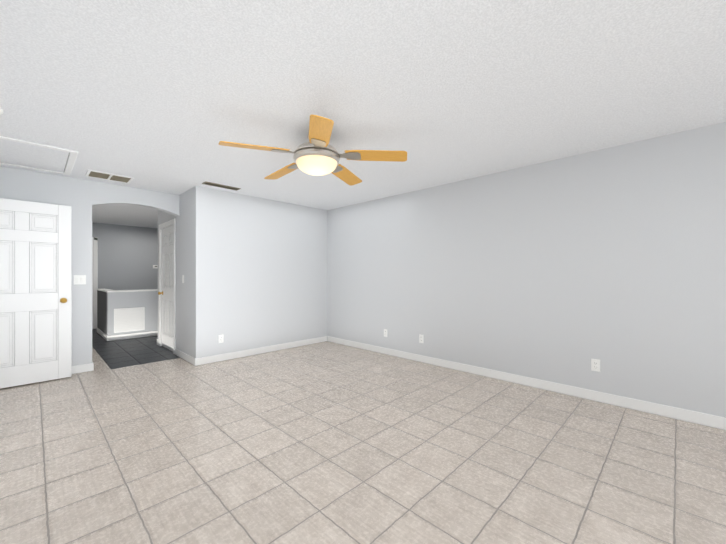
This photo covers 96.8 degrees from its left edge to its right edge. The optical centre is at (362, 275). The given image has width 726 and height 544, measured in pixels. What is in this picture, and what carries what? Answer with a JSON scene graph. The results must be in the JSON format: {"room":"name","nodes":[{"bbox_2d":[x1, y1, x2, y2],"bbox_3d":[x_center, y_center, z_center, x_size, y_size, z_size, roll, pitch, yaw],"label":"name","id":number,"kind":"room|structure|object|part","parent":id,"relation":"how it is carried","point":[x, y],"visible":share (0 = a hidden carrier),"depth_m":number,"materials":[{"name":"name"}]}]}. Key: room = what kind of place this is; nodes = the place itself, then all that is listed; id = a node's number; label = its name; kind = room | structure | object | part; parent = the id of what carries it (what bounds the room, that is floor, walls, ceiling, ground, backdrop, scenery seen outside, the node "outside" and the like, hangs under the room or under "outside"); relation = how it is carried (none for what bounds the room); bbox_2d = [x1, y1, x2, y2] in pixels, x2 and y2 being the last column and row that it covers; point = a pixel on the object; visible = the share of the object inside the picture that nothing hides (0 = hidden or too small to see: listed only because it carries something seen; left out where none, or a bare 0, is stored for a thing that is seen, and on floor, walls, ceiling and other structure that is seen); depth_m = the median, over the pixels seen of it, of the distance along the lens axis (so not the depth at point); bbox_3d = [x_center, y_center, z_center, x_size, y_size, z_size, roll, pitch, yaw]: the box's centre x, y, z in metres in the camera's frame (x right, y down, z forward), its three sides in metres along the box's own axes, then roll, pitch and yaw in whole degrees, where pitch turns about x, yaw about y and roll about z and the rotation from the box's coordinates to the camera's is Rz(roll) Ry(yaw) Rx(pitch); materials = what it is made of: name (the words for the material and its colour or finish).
{"room":"empty living room","nodes":[
{"label":"empty living room","id":0,"kind":"room"},
{"bbox_2d":[0,166,178,365],"bbox_3d":[-3.535,0.000,4.161,0.120,2.440,2.072,0,0,44],"label":"wall","id":1,"kind":"structure","parent":0,"point":[81,197],"depth_m":4.05,"materials":[{"name":"grey paint"}]},
{"bbox_2d":[74,275,85,284],"bbox_3d":[-3.554,0.050,4.046,0.014,0.117,0.118,0,0,44],"label":"light switch","id":2,"kind":"object","parent":1,"relation":"attached to","point":[79,279],"visible":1,"depth_m":4.04,"materials":[{"name":"white plastic"}]},
{"bbox_2d":[72,363,93,373],"bbox_3d":[-3.837,1.170,3.758,0.013,0.100,1.073,0,0,44],"label":"baseboard","id":3,"kind":"structure","parent":1,"relation":"attached to","point":[76,369],"depth_m":4.06,"materials":[{"name":"white wood"}]},
{"bbox_2d":[97,290,106,334],"bbox_3d":[-5.257,0.764,6.578,1.280,0.910,0.120,0,0,44],"label":"wall","id":4,"kind":"structure","parent":0,"point":[102,311],"depth_m":6.46,"materials":[{"name":"grey paint"}]},
{"bbox_2d":[97,328,106,340],"bbox_3d":[-5.260,1.169,6.488,1.400,0.100,0.013,0,0,44],"label":"baseboard","id":5,"kind":"structure","parent":4,"relation":"attached to","point":[101,333],"depth_m":6.38,"materials":[{"name":"white wood"}]},
{"bbox_2d":[92,222,157,289],"bbox_3d":[-5.751,-0.002,7.931,0.120,2.440,4.364,0,0,44],"label":"wall","id":6,"kind":"structure","parent":0,"point":[127,257],"depth_m":7.84,"materials":[{"name":"grey paint"}]},
{"bbox_2d":[92,237,97,328],"bbox_3d":[-6.445,0.166,7.124,0.016,2.105,0.900,0,0,44],"label":"door frame","id":7,"kind":"structure","parent":6,"relation":"attached to","point":[94,274],"depth_m":7.40,"materials":[{"name":"white wood"}]},
{"bbox_2d":[107,291,157,335],"bbox_3d":[-3.797,0.764,7.069,0.120,0.910,2.864,0,0,44],"label":"wall","id":8,"kind":"structure","parent":0,"point":[148,300],"depth_m":6.31,"materials":[{"name":"grey paint"}]},
{"bbox_2d":[114,307,144,332],"bbox_3d":[-4.515,0.849,6.237,0.016,0.460,0.490,0,0,44],"label":"panel","id":9,"kind":"object","parent":8,"relation":"attached to","point":[128,319],"visible":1,"depth_m":6.23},
{"bbox_2d":[105,289,157,291],"bbox_3d":[-3.802,0.294,7.064,0.150,0.030,2.879,0,0,44],"label":"trim","id":10,"kind":"structure","parent":8,"relation":"on","point":[106,290],"depth_m":6.23,"materials":[{"name":"white wood"}]},
{"bbox_2d":[107,331,157,340],"bbox_3d":[-3.754,1.169,7.018,0.013,0.100,2.877,0,0,44],"label":"baseboard","id":11,"kind":"structure","parent":8,"relation":"attached to","point":[130,336],"depth_m":6.25,"materials":[{"name":"white wood"}]},
{"bbox_2d":[158,188,192,356],"bbox_3d":[-2.954,0.000,5.125,1.803,2.440,0.120,0,0,44],"label":"wall","id":12,"kind":"structure","parent":0,"point":[184,267],"depth_m":4.73,"materials":[{"name":"grey paint"}]},
{"bbox_2d":[158,225,172,351],"bbox_3d":[-3.205,0.202,5.329,0.748,2.020,0.175,0,0,44],"label":"closet door","id":13,"kind":"structure","parent":12,"relation":"in","point":[167,288],"depth_m":5.34,"materials":[{"name":"white wood"}]},
{"bbox_2d":[159,219,175,354],"bbox_3d":[-3.189,0.167,5.345,0.900,2.105,0.136,0,0,44],"label":"trim","id":14,"kind":"structure","parent":12,"relation":"attached to","point":[168,223],"depth_m":5.44,"materials":[{"name":"white wood"}]},
{"bbox_2d":[175,348,195,365],"bbox_3d":[-2.589,1.170,4.677,0.893,0.100,0.013,0,0,44],"label":"baseboard","id":15,"kind":"structure","parent":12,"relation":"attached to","point":[185,357],"depth_m":4.63,"materials":[{"name":"white wood"}]},
{"bbox_2d":[193,186,326,357],"bbox_3d":[-1.507,0.000,5.230,0.120,2.440,2.292,0,0,44],"label":"wall","id":16,"kind":"structure","parent":0,"point":[259,272],"depth_m":4.97,"materials":[{"name":"grey paint"}]},
{"bbox_2d":[218,334,223,342],"bbox_3d":[-2.028,0.900,4.604,0.010,0.117,0.072,0,0,44],"label":"outlet","id":17,"kind":"object","parent":16,"relation":"attached to","point":[220,338],"visible":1,"depth_m":4.61,"materials":[{"name":"white plastic"}]},
{"bbox_2d":[195,336,326,365],"bbox_3d":[-1.469,1.170,5.175,0.013,0.100,2.292,0,0,44],"label":"baseboard","id":18,"kind":"structure","parent":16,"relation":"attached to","point":[229,356],"depth_m":4.97,"materials":[{"name":"white wood"}]},
{"bbox_2d":[0,329,725,543],"bbox_3d":[-0.810,1.271,3.101,13.940,0.100,4.604,0,0,44],"label":"floor","id":19,"kind":"structure","parent":0,"point":[145,440],"depth_m":2.15,"materials":[{"name":"tile"}]},
{"bbox_2d":[0,0,725,227],"bbox_3d":[-0.810,-1.269,3.099,13.940,0.100,4.604,0,0,44],"label":"ceiling","id":20,"kind":"structure","parent":0,"point":[166,96],"depth_m":2.05,"materials":[{"name":"white paint"}]},
{"bbox_2d":[0,135,77,175],"bbox_3d":[-3.426,-1.210,3.235,1.030,0.018,0.780,0,0,44],"label":"attic hatch","id":21,"kind":"object","parent":20,"relation":"attached to","point":[16,152],"visible":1,"depth_m":3.28,"materials":[{"name":"white wood"}]},
{"bbox_2d":[85,169,133,182],"bbox_3d":[-3.106,-1.214,3.956,0.320,0.013,0.440,0,0,44],"label":"ceiling vent","id":22,"kind":"object","parent":20,"relation":"in","point":[107,176],"visible":1,"depth_m":3.93,"materials":[{"name":"grey metal"}]},
{"bbox_2d":[202,181,240,190],"bbox_3d":[-1.917,-1.215,4.378,0.130,0.011,0.475,0,0,44],"label":"ceiling vent","id":23,"kind":"object","parent":20,"relation":"in","point":[220,185],"visible":0.96,"depth_m":4.37,"materials":[{"name":"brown metal"}]},
{"bbox_2d":[218,115,406,185],"bbox_3d":[-0.441,-1.049,2.822,1.439,0.340,1.502,0,0,44],"label":"ceiling fan","id":24,"kind":"object","parent":20,"relation":"hanging from","point":[317,155],"visible":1,"depth_m":2.66,"materials":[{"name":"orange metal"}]},
{"bbox_3d":[-0.850,-1.013,2.539,0.521,0.069,0.154,0,0,-29],"label":"blade","id":25,"kind":"part","parent":24,"relation":"part of","materials":[{"name":"brown wood"}]},
{"bbox_3d":[-0.773,-1.013,3.138,0.521,0.069,0.154,0,0,43],"label":"blade","id":26,"kind":"part","parent":24,"relation":"part of","materials":[{"name":"brown wood"}]},
{"bbox_3d":[-0.304,-1.013,2.280,0.154,0.069,0.521,0,0,-11],"label":"blade","id":27,"kind":"part","parent":24,"relation":"part of","materials":[{"name":"brown wood"}]},
{"bbox_3d":[-0.179,-1.013,3.250,0.154,0.069,0.521,0,0,25],"label":"blade","id":28,"kind":"part","parent":24,"relation":"part of","materials":[{"name":"brown wood"}]},
{"bbox_3d":[0.111,-1.013,2.719,0.521,0.069,0.154,0,0,7],"label":"blade","id":29,"kind":"part","parent":24,"relation":"part of","materials":[{"name":"brown wood"}]},
{"bbox_2d":[327,122,725,416],"bbox_3d":[0.757,0.000,4.703,13.940,2.440,0.120,0,0,44],"label":"wall","id":30,"kind":"structure","parent":0,"point":[565,270],"depth_m":3.32,"materials":[{"name":"grey paint"}]},
{"bbox_2d":[419,334,423,342],"bbox_3d":[0.823,0.890,4.548,0.072,0.117,0.010,0,0,44],"label":"electrical outlet","id":31,"kind":"object","parent":30,"relation":"attached to","point":[421,338],"visible":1,"depth_m":4.54,"materials":[{"name":"white plastic"}]},
{"bbox_2d":[327,336,725,429],"bbox_3d":[2.470,1.171,2.935,8.777,0.100,0.013,0,0,44],"label":"baseboard","id":32,"kind":"structure","parent":30,"relation":"attached to","point":[708,420],"depth_m":3.31,"materials":[{"name":"white wood"}]},
{"bbox_2d":[591,359,599,371],"bbox_3d":[2.265,0.871,3.138,0.072,0.117,0.010,0,0,44],"label":"electrical outlet","id":33,"kind":"object","parent":30,"relation":"attached to","point":[595,364],"visible":1,"depth_m":3.13,"materials":[{"name":"white plastic"}]},
{"bbox_3d":[-2.378,0.002,1.497,13.940,2.440,0.120,0,0,44],"label":"wall","id":34,"kind":"structure","parent":0,"visible":0},
{"bbox_2d":[0,198,71,388],"bbox_3d":[-3.775,0.188,3.566,0.175,2.035,0.814,0,0,44],"label":"open door","id":35,"kind":"structure","parent":34,"relation":"in","point":[35,292],"depth_m":3.63,"materials":[{"name":"white wood"}]}
]}

